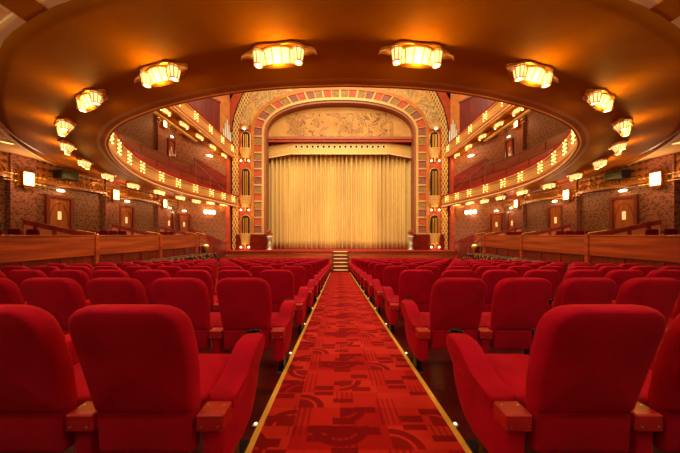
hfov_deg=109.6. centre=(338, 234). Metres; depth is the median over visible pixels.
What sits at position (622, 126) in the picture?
ceiling lamp
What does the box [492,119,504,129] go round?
ceiling lamp
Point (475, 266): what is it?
seat
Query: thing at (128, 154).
cluster
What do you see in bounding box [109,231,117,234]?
chair
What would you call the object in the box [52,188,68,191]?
lamp
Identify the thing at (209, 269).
seat
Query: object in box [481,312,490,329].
armrest
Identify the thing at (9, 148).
ceiling
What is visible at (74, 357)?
seat
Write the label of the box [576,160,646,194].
trim
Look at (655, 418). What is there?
seat
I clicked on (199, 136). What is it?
ceiling lamp
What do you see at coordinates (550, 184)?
ceiling lamp
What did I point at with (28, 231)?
chair
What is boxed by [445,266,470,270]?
seat
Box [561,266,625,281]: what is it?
seat
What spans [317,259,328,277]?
seat
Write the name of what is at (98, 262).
seat
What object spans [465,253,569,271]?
floor
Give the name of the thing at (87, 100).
ceiling lamp
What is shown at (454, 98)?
trim
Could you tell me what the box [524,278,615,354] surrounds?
seat
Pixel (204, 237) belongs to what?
parapet
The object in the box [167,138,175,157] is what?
door
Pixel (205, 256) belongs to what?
floor
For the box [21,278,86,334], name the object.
seat
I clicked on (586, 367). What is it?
seat
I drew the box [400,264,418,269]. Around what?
seat
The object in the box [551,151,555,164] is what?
cluster
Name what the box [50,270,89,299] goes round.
seat
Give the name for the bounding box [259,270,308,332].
seat
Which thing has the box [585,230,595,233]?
chair
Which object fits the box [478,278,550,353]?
seat
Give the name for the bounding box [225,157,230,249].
trim
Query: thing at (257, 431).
strip
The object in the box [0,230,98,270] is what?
parapet
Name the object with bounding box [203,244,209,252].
lamp
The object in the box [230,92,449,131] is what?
trim
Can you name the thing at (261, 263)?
seat
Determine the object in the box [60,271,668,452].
floor
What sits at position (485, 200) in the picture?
ceiling lamp
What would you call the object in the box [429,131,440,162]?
balcony
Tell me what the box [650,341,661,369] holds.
seat
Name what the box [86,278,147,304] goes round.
seat
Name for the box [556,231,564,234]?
chair
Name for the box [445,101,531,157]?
gallery
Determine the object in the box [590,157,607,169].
ceiling lamp
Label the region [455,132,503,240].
wall
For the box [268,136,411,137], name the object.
trim
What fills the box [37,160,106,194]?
trim
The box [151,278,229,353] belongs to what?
seat
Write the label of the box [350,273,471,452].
strip
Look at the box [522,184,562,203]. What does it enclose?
trim
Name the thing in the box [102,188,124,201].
wall sconce
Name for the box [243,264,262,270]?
seat
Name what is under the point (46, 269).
seat
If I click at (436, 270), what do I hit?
seat
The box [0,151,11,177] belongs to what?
trim
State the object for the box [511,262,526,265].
seat
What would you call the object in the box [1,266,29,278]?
seat
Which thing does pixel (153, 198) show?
trim
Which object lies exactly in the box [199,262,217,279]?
seat
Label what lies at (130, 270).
seat
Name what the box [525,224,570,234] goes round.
divider
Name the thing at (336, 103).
trim
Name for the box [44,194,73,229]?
door
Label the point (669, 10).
trim
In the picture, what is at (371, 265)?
seat
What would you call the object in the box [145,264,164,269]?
seat
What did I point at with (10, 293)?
seat
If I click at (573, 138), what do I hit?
cluster
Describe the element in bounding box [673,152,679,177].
trim
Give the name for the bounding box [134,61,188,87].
ceiling lamp
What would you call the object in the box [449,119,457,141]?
organ pipes
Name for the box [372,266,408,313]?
seat
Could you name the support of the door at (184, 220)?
in the wall at (213, 225)
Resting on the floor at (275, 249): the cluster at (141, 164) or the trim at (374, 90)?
the trim at (374, 90)
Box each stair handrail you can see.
[200,238,221,252]
[458,238,480,258]
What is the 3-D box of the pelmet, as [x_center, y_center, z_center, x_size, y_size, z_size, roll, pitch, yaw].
[0.110,-6.193,17.738,10.713,1.055,0.405,0,0,0]
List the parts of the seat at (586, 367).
armrest, panel, panel, backrest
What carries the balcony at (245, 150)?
attached to the wall
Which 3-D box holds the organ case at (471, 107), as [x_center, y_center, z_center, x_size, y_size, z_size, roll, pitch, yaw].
[8.844,-7.460,15.281,0.320,3.120,2.350,0,0,-33]
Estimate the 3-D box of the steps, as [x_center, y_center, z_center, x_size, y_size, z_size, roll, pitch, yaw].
[0.130,1.780,15.815,1.000,1.360,0.990,0,0,0]
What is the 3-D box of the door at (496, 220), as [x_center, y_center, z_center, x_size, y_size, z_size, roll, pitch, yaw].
[9.559,-0.250,14.517,0.110,2.100,0.680,0,0,-33]
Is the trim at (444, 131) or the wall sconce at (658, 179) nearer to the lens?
the wall sconce at (658, 179)
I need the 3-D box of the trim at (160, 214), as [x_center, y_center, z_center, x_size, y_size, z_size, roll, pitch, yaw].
[-9.510,-0.380,12.860,0.160,3.960,0.600,0,0,0]
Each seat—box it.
[0,271,6,278]
[0,278,90,305]
[0,304,101,452]
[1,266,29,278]
[7,270,47,301]
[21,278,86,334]
[32,266,59,277]
[47,264,67,269]
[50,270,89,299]
[63,266,91,279]
[64,334,78,364]
[68,304,264,452]
[71,264,93,271]
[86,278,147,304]
[92,270,129,278]
[94,266,120,270]
[96,264,115,266]
[97,262,113,263]
[117,262,133,266]
[120,264,140,270]
[125,266,151,277]
[134,270,170,303]
[138,262,153,265]
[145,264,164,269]
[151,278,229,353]
[156,266,182,277]
[158,262,173,265]
[170,264,189,269]
[176,270,219,311]
[179,262,194,265]
[187,266,216,294]
[194,264,217,285]
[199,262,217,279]
[216,278,295,371]
[217,270,252,280]
[218,264,237,267]
[218,266,243,272]
[239,262,254,267]
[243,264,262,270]
[249,266,273,277]
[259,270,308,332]
[260,262,274,265]
[268,264,286,269]
[280,262,295,265]
[280,266,314,313]
[293,264,319,301]
[301,262,322,293]
[307,261,324,288]
[312,260,325,283]
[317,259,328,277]
[320,260,327,280]
[353,259,364,277]
[354,260,362,280]
[356,260,370,283]
[359,261,376,288]
[362,262,383,293]
[366,264,393,301]
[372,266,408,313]
[382,270,433,332]
[389,262,404,265]
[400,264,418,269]
[401,278,486,371]
[410,262,424,265]
[415,266,439,281]
[424,264,443,278]
[430,262,445,271]
[440,270,475,278]
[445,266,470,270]
[446,304,665,452]
[448,264,467,266]
[469,262,485,267]
[471,264,491,271]
[475,266,501,278]
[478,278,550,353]
[481,270,517,311]
[491,262,506,265]
[497,264,516,269]
[507,266,532,277]
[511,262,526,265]
[522,264,541,269]
[522,270,559,311]
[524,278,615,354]
[531,262,546,265]
[531,314,679,452]
[537,266,563,290]
[546,264,566,278]
[549,278,679,339]
[551,262,567,273]
[554,270,601,297]
[557,270,643,300]
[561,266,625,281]
[566,266,594,272]
[569,264,590,267]
[570,262,587,264]
[594,264,614,269]
[611,295,679,334]
[619,264,639,269]
[629,266,656,277]
[645,270,679,280]
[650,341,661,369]
[659,266,679,269]
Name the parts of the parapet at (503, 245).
post, panel, rail, panel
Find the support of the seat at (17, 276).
on the floor at (438, 374)
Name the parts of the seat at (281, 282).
panel, backrest, panel, armrest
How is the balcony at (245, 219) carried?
attached to the wall
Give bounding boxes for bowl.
[239,147,251,158]
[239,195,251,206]
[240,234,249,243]
[429,147,440,158]
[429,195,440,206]
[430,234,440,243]
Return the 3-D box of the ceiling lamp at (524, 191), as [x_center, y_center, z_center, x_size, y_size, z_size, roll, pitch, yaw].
[8.860,-2.066,11.550,0.274,0.218,0.955,0,0,-2]
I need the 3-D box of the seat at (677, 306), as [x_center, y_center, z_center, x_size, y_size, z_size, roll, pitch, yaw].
[3.212,0.837,2.402,0.590,0.940,0.771,0,0,0]
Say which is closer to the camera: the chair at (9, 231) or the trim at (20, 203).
the chair at (9, 231)
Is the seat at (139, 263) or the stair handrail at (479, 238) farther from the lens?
the stair handrail at (479, 238)
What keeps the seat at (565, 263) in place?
on the floor at (438, 374)
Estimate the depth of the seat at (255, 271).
4.29 m
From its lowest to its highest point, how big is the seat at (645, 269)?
0.940 m
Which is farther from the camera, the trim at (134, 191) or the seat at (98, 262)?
the trim at (134, 191)
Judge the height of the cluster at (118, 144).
0.416 m
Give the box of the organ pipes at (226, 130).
[223,119,230,141]
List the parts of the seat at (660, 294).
backrest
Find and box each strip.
[245,272,330,452]
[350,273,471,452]
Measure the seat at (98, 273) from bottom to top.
0.940 m
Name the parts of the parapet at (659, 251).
post, panel, rail, panel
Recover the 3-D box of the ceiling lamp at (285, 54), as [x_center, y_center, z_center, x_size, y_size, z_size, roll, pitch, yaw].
[-0.730,-2.178,2.950,0.955,0.218,0.274,0,0,6]
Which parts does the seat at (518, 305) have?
armrest, panel, backrest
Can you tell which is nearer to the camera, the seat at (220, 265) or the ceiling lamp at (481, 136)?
the seat at (220, 265)
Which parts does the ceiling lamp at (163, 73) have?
lamp shade, drum frame, lantern frame, lamp shade, mounting plate, lamp shade, drum frame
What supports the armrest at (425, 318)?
on the seat at (457, 303)
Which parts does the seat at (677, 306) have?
backrest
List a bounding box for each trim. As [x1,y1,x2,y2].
[0,0,47,21]
[0,0,69,165]
[0,4,10,11]
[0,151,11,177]
[0,163,7,172]
[5,153,36,234]
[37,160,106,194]
[39,172,103,190]
[102,180,118,231]
[119,184,158,203]
[120,189,156,200]
[155,114,166,154]
[155,194,166,231]
[167,196,178,206]
[176,95,229,133]
[191,228,225,258]
[194,158,225,184]
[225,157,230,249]
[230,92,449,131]
[231,92,448,249]
[232,91,447,249]
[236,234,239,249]
[239,123,440,249]
[240,88,440,127]
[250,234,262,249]
[251,87,428,233]
[254,90,425,232]
[262,97,417,233]
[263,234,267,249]
[264,100,415,235]
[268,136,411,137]
[268,138,411,139]
[268,140,411,144]
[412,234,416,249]
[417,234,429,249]
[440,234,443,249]
[449,133,454,249]
[450,93,503,133]
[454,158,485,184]
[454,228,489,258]
[502,196,513,206]
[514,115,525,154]
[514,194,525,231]
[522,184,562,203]
[524,189,561,200]
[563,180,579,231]
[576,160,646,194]
[579,172,644,190]
[629,0,679,164]
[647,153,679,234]
[650,0,679,21]
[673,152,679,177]
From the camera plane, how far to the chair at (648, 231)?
6.76 m
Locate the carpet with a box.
[251,272,464,452]
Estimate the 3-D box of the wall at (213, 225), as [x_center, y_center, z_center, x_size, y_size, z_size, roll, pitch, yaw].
[-8.748,-5.700,15.655,0.200,16.800,3.356,0,0,33]
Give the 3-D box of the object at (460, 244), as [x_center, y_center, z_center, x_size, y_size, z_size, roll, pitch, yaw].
[8.656,1.075,15.891,0.058,3.050,2.618,0,0,-33]
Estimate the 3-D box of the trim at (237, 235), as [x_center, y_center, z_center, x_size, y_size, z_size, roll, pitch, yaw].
[-7.065,0.500,16.900,0.250,1.100,0.200,0,0,0]
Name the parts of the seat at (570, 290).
backrest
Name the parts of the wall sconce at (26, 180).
lamp shade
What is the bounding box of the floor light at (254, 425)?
[252,421,258,427]
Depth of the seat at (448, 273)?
3.16 m
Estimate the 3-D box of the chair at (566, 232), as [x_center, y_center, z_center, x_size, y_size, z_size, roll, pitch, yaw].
[8.860,0.315,9.336,0.342,0.970,0.328,0,0,0]
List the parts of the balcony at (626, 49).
velvet rail, terrace rail, cornice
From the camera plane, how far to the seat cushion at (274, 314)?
2.43 m
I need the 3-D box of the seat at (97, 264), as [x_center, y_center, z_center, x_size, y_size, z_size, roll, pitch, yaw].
[-5.216,1.118,5.777,0.590,0.940,0.771,0,0,0]
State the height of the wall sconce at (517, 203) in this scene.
0.530 m
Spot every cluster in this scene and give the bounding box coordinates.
[117,139,121,154]
[127,151,131,164]
[140,161,144,172]
[538,161,542,172]
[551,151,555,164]
[562,139,566,154]
[571,130,575,143]
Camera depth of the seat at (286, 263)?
6.53 m
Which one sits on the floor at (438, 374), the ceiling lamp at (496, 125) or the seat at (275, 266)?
the seat at (275, 266)
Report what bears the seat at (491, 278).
on the floor at (438, 374)
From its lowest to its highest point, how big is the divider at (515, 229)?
1.300 m
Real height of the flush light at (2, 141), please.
0.053 m
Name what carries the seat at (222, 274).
on the floor at (438, 374)
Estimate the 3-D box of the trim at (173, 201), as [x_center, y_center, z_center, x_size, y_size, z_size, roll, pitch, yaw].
[-9.490,-2.000,13.630,0.200,0.720,0.940,0,0,0]
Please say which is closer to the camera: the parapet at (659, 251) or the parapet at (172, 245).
the parapet at (659, 251)
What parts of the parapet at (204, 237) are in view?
panel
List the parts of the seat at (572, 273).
backrest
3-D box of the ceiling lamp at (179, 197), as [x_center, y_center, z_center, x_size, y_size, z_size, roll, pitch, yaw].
[-8.550,-2.019,12.950,0.274,0.218,0.955,0,0,4]
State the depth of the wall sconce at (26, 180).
7.14 m
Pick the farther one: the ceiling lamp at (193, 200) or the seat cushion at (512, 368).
the ceiling lamp at (193, 200)
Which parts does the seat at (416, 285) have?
armrest, panel, panel, backrest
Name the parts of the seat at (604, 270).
backrest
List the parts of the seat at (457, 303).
armrest, panel, panel, backrest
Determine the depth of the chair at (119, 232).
9.55 m
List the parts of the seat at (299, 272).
backrest, panel, armrest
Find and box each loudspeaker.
[53,169,78,180]
[604,169,630,180]
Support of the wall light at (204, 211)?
attached to the wall at (213, 225)
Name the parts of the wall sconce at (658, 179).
lamp shade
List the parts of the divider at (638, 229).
rail, rail, inset panel, rail, inset panel, rail, inset panel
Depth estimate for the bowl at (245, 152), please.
16.75 m
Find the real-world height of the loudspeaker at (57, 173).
0.280 m
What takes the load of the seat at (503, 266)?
on the floor at (438, 374)
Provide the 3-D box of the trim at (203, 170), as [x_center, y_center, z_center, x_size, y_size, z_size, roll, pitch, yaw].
[-8.362,-3.475,16.003,0.058,2.750,2.349,0,0,33]
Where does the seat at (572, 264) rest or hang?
on the floor at (438, 374)
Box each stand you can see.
[266,229,272,249]
[408,229,413,249]
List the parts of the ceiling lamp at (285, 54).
lamp shade, drum frame, lantern frame, lamp shade, mounting plate, drum frame, lamp shade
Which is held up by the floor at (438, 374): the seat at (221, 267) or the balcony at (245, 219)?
the seat at (221, 267)
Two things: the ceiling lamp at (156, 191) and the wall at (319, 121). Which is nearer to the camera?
the ceiling lamp at (156, 191)
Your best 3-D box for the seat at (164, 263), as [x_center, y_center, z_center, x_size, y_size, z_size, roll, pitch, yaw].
[-4.660,1.212,6.902,0.590,0.940,0.771,0,0,0]
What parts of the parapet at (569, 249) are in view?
post, rail, panel, panel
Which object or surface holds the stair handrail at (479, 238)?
on the floor at (438, 374)
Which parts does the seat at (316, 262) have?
backrest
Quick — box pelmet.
[269,143,410,158]
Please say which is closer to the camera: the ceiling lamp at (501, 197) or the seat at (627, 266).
the seat at (627, 266)
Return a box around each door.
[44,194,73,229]
[119,204,134,228]
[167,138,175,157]
[167,211,173,228]
[178,213,190,233]
[490,213,502,233]
[505,138,513,157]
[507,211,513,228]
[547,204,562,228]
[609,194,639,229]
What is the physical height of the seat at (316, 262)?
0.940 m
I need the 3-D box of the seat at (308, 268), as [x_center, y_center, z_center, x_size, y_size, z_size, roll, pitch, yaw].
[-0.761,1.118,5.776,0.573,0.940,0.767,0,0,3]
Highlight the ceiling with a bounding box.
[0,8,679,162]
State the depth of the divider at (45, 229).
7.40 m
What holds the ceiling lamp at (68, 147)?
attached to the balcony at (626, 49)
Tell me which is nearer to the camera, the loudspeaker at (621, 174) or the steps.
the loudspeaker at (621, 174)
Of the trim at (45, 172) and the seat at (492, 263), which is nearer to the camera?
the seat at (492, 263)
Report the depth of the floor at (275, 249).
16.31 m
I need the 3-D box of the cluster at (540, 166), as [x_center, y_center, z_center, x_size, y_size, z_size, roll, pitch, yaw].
[7.910,-2.655,9.400,0.090,0.416,0.302,0,0,16]
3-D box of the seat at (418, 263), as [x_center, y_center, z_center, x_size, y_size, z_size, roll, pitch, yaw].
[2.100,1.212,6.902,0.590,0.940,0.771,0,0,0]
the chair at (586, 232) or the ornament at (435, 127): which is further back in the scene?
the ornament at (435, 127)
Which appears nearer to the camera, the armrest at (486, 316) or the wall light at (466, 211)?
the armrest at (486, 316)
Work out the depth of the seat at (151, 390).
1.00 m
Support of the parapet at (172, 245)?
on the floor at (438, 374)
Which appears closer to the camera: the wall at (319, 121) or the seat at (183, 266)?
the seat at (183, 266)
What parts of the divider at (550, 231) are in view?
rail, rail, rail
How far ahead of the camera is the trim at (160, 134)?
12.71 m
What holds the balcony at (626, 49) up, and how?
attached to the wall at (87, 205)
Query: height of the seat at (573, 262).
0.940 m
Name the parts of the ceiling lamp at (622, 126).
mounting plate, lantern frame, lamp shade, drum frame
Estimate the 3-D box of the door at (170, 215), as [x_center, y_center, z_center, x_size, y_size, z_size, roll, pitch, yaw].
[-9.555,-0.270,13.530,0.110,2.140,0.660,0,0,0]
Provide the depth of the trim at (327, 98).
16.90 m
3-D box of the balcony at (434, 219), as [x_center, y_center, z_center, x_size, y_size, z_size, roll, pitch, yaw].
[6.770,-0.242,16.950,0.860,2.385,0.602,0,0,0]
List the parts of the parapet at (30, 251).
panel, panel, rail, post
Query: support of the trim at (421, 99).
attached to the trim at (444, 131)
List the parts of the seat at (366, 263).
backrest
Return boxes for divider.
[23,220,91,234]
[112,224,156,234]
[160,226,194,234]
[486,226,520,234]
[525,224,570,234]
[592,220,660,234]
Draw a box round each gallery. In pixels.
[153,103,234,157]
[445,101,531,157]
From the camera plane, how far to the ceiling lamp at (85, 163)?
7.08 m
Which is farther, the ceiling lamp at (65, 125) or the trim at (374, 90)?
the trim at (374, 90)
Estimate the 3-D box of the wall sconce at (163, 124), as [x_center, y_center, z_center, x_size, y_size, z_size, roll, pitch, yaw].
[-9.350,-5.955,12.860,0.160,0.530,0.968,0,0,0]
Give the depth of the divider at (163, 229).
12.92 m
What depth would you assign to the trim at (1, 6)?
2.48 m
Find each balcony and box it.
[0,0,679,206]
[239,131,251,162]
[239,168,251,211]
[240,215,250,248]
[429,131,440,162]
[429,168,440,211]
[429,215,440,248]
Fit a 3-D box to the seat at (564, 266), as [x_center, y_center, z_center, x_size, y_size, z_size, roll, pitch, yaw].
[4.880,1.118,5.777,0.590,0.940,0.771,0,0,0]
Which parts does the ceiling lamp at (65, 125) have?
lamp shade, drum frame, mounting plate, lantern frame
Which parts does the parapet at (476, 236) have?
panel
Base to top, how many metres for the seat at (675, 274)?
0.940 m
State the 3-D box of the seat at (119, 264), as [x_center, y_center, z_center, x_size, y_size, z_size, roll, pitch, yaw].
[-5.772,1.212,6.902,0.590,0.940,0.771,0,0,0]
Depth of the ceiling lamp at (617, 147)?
5.82 m
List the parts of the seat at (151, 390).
backrest, panel, panel, armrest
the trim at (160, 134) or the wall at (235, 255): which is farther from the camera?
the wall at (235, 255)
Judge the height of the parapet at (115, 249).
2.172 m
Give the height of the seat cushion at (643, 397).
0.133 m
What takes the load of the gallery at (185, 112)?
attached to the wall at (87, 205)
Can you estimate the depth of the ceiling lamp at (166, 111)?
10.75 m
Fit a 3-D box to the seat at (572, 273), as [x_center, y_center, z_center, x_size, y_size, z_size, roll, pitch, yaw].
[3.212,0.931,3.527,0.590,0.940,0.771,0,0,0]
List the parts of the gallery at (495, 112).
velvet rail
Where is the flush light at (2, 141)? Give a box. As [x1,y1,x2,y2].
[0,140,15,144]
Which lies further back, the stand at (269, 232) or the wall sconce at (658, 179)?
the stand at (269, 232)
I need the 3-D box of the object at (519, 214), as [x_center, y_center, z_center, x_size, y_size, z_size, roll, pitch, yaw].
[9.730,-0.380,12.860,0.160,3.960,0.600,0,0,0]
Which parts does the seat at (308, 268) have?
backrest, panel, armrest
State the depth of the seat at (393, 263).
6.53 m
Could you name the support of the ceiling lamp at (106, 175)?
attached to the balcony at (626, 49)
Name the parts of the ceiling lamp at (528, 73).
lamp shade, drum frame, mounting plate, lamp shade, lantern frame, drum frame, lamp shade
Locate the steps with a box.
[333,251,347,271]
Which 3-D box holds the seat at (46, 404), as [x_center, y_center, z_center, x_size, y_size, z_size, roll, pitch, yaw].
[-1.324,0.743,1.277,0.590,0.940,0.771,0,0,0]
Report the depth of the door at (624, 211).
8.21 m
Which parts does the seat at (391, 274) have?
armrest, panel, backrest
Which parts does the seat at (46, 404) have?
panel, backrest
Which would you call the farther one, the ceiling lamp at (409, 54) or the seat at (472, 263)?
the seat at (472, 263)
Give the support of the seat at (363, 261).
on the floor at (438, 374)
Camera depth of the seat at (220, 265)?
5.40 m
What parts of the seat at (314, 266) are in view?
backrest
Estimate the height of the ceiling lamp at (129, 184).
0.218 m
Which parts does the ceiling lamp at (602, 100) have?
lamp shade, drum frame, mounting plate, lantern frame, lamp shade, drum frame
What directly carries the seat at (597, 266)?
on the floor at (438, 374)
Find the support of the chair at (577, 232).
on the floor
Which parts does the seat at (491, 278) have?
panel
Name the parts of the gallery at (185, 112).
velvet rail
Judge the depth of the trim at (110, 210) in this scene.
9.88 m
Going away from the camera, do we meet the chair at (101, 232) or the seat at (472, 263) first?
the seat at (472, 263)
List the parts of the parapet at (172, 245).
panel, panel, rail, post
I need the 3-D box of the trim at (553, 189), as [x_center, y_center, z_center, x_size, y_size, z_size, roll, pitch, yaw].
[9.675,-1.907,11.450,0.036,0.298,2.087,0,0,0]
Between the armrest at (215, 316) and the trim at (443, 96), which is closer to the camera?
the armrest at (215, 316)
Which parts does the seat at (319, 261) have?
backrest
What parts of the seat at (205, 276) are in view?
backrest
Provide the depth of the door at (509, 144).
13.73 m
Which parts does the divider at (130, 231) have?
rail, rail, rail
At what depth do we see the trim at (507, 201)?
13.68 m
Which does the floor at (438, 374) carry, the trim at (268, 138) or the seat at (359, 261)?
the seat at (359, 261)
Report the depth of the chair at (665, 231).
6.38 m
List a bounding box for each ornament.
[240,124,248,129]
[432,124,439,129]
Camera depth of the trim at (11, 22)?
2.66 m
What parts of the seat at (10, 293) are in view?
backrest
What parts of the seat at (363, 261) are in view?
backrest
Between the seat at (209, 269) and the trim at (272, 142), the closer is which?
the seat at (209, 269)
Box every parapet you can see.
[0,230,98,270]
[99,231,161,263]
[162,232,197,257]
[196,232,206,252]
[474,232,484,252]
[483,232,519,257]
[520,231,583,263]
[584,230,679,269]
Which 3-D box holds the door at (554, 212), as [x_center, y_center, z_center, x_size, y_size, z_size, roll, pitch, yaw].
[9.775,-0.270,10.810,0.110,2.140,0.780,0,0,0]
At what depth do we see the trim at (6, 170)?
6.76 m
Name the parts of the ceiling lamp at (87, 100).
lamp shade, drum frame, mounting plate, lantern frame, lamp shade, lamp shade, drum frame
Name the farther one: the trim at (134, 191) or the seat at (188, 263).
the trim at (134, 191)
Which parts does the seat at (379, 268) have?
armrest, panel, backrest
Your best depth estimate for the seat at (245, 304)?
2.11 m
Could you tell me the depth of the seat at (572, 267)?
4.28 m
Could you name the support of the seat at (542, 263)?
on the floor at (438, 374)
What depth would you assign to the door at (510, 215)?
13.65 m
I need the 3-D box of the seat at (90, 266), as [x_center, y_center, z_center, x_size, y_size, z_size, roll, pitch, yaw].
[-5.772,1.118,5.777,0.590,0.940,0.771,0,0,0]
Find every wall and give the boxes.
[0,112,175,234]
[176,132,224,240]
[225,252,454,270]
[268,107,411,135]
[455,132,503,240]
[504,111,646,231]
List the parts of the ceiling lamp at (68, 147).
mounting plate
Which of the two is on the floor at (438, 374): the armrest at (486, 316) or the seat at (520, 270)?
the seat at (520, 270)
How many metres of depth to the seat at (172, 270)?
4.29 m
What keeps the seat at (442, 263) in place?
on the floor at (438, 374)
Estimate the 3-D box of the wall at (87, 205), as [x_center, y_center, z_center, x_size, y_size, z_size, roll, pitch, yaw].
[-9.690,-5.700,5.600,0.200,16.800,17.200,0,0,0]
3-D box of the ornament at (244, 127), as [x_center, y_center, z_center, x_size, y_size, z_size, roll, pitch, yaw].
[-6.610,-7.590,16.823,0.692,0.462,0.247,0,0,0]
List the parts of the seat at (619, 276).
backrest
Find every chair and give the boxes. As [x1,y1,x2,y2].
[7,229,21,234]
[26,229,39,234]
[98,230,108,234]
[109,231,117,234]
[118,231,126,234]
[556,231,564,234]
[564,231,573,234]
[574,230,584,234]
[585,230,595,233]
[645,229,658,234]
[663,229,677,234]
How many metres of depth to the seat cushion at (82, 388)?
1.22 m
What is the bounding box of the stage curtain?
[269,154,410,248]
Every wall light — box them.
[203,210,215,213]
[465,210,477,213]
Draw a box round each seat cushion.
[73,363,89,406]
[199,354,230,409]
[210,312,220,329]
[271,312,278,329]
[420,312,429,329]
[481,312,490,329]
[485,354,528,408]
[638,369,651,406]
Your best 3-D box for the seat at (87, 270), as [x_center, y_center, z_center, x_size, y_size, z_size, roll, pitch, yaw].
[-4.660,1.025,4.652,0.590,0.940,0.771,0,0,0]
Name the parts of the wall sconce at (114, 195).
lamp shade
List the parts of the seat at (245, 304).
backrest, panel, panel, armrest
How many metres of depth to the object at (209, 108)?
15.56 m
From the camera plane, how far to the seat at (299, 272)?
4.36 m
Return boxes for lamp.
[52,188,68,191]
[54,117,76,136]
[58,139,76,154]
[75,89,107,112]
[76,157,93,169]
[99,171,116,180]
[124,181,141,188]
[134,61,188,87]
[152,189,166,194]
[161,108,172,115]
[174,195,186,199]
[177,119,189,129]
[190,198,201,202]
[194,132,204,140]
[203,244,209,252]
[208,143,216,149]
[240,41,316,68]
[379,41,453,68]
[464,143,472,149]
[471,244,477,252]
[477,132,487,140]
[479,198,490,202]
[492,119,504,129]
[494,195,506,199]
[505,61,557,88]
[510,106,523,116]
[514,189,529,194]
[540,181,557,188]
[566,171,583,180]
[582,89,614,112]
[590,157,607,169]
[609,139,628,154]
[611,117,632,136]
[615,188,631,191]
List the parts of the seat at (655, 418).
backrest, panel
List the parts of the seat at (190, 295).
backrest, panel, armrest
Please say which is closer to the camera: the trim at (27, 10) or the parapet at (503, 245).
the trim at (27, 10)
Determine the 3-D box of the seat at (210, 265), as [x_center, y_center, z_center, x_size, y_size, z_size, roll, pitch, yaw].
[-2.992,1.118,5.777,0.590,0.940,0.771,0,0,0]
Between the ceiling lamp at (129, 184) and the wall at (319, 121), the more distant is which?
the wall at (319, 121)
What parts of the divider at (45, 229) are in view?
inset panel, rail, inset panel, rail, inset panel, rail, rail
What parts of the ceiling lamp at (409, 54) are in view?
lamp shade, drum frame, mounting plate, lantern frame, lamp shade, lamp shade, drum frame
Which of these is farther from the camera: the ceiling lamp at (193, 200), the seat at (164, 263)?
the ceiling lamp at (193, 200)
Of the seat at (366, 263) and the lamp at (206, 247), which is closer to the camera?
the seat at (366, 263)
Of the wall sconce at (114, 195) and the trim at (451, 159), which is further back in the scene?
the trim at (451, 159)
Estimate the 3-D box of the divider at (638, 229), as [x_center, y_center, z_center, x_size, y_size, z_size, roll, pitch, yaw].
[8.980,0.150,7.480,1.731,1.300,0.065,0,0,22]
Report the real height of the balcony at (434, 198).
3.085 m
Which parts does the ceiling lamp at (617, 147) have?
mounting plate, lamp shade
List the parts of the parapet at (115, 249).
panel, panel, rail, post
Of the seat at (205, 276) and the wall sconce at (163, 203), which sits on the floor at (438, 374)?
the seat at (205, 276)
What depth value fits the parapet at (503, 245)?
11.88 m
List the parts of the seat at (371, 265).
armrest, panel, backrest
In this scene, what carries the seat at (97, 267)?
on the floor at (438, 374)
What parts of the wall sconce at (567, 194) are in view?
lamp shade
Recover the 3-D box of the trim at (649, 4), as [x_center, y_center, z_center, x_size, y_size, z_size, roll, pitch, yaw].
[6.502,-2.357,6.851,3.992,0.035,15.689,0,0,38]
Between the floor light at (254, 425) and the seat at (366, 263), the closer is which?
the floor light at (254, 425)
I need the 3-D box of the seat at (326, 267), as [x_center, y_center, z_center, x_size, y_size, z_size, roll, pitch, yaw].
[-0.761,1.493,10.276,0.573,0.940,0.767,0,0,3]
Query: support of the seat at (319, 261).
on the floor at (438, 374)
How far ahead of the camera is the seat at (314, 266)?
6.61 m
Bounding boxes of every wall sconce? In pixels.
[3,170,45,188]
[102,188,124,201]
[156,199,169,208]
[157,117,169,129]
[511,117,524,128]
[511,199,524,208]
[557,188,579,201]
[638,170,679,188]
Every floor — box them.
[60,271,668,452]
[94,253,215,267]
[225,248,454,251]
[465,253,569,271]
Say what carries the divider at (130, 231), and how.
on the floor
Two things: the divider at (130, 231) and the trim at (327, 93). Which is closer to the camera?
the divider at (130, 231)
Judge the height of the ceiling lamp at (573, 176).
0.218 m
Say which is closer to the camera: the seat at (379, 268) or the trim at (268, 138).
the seat at (379, 268)
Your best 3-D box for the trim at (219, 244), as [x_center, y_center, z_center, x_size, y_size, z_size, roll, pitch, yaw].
[-8.436,1.075,15.891,0.058,3.050,2.618,0,0,33]
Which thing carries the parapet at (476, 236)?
on the floor at (438, 374)
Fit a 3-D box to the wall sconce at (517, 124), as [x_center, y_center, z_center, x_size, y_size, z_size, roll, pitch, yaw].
[9.570,-5.955,12.860,0.160,0.530,0.968,0,0,0]
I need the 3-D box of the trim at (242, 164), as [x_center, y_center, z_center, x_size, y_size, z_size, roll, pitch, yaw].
[0.110,-3.430,17.100,14.360,8.960,0.200,0,0,0]
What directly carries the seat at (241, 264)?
on the floor at (438, 374)
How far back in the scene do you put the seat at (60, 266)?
5.41 m
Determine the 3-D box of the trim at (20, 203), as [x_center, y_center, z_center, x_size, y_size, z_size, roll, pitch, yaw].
[-9.510,-0.380,7.200,0.160,3.960,0.600,0,0,0]

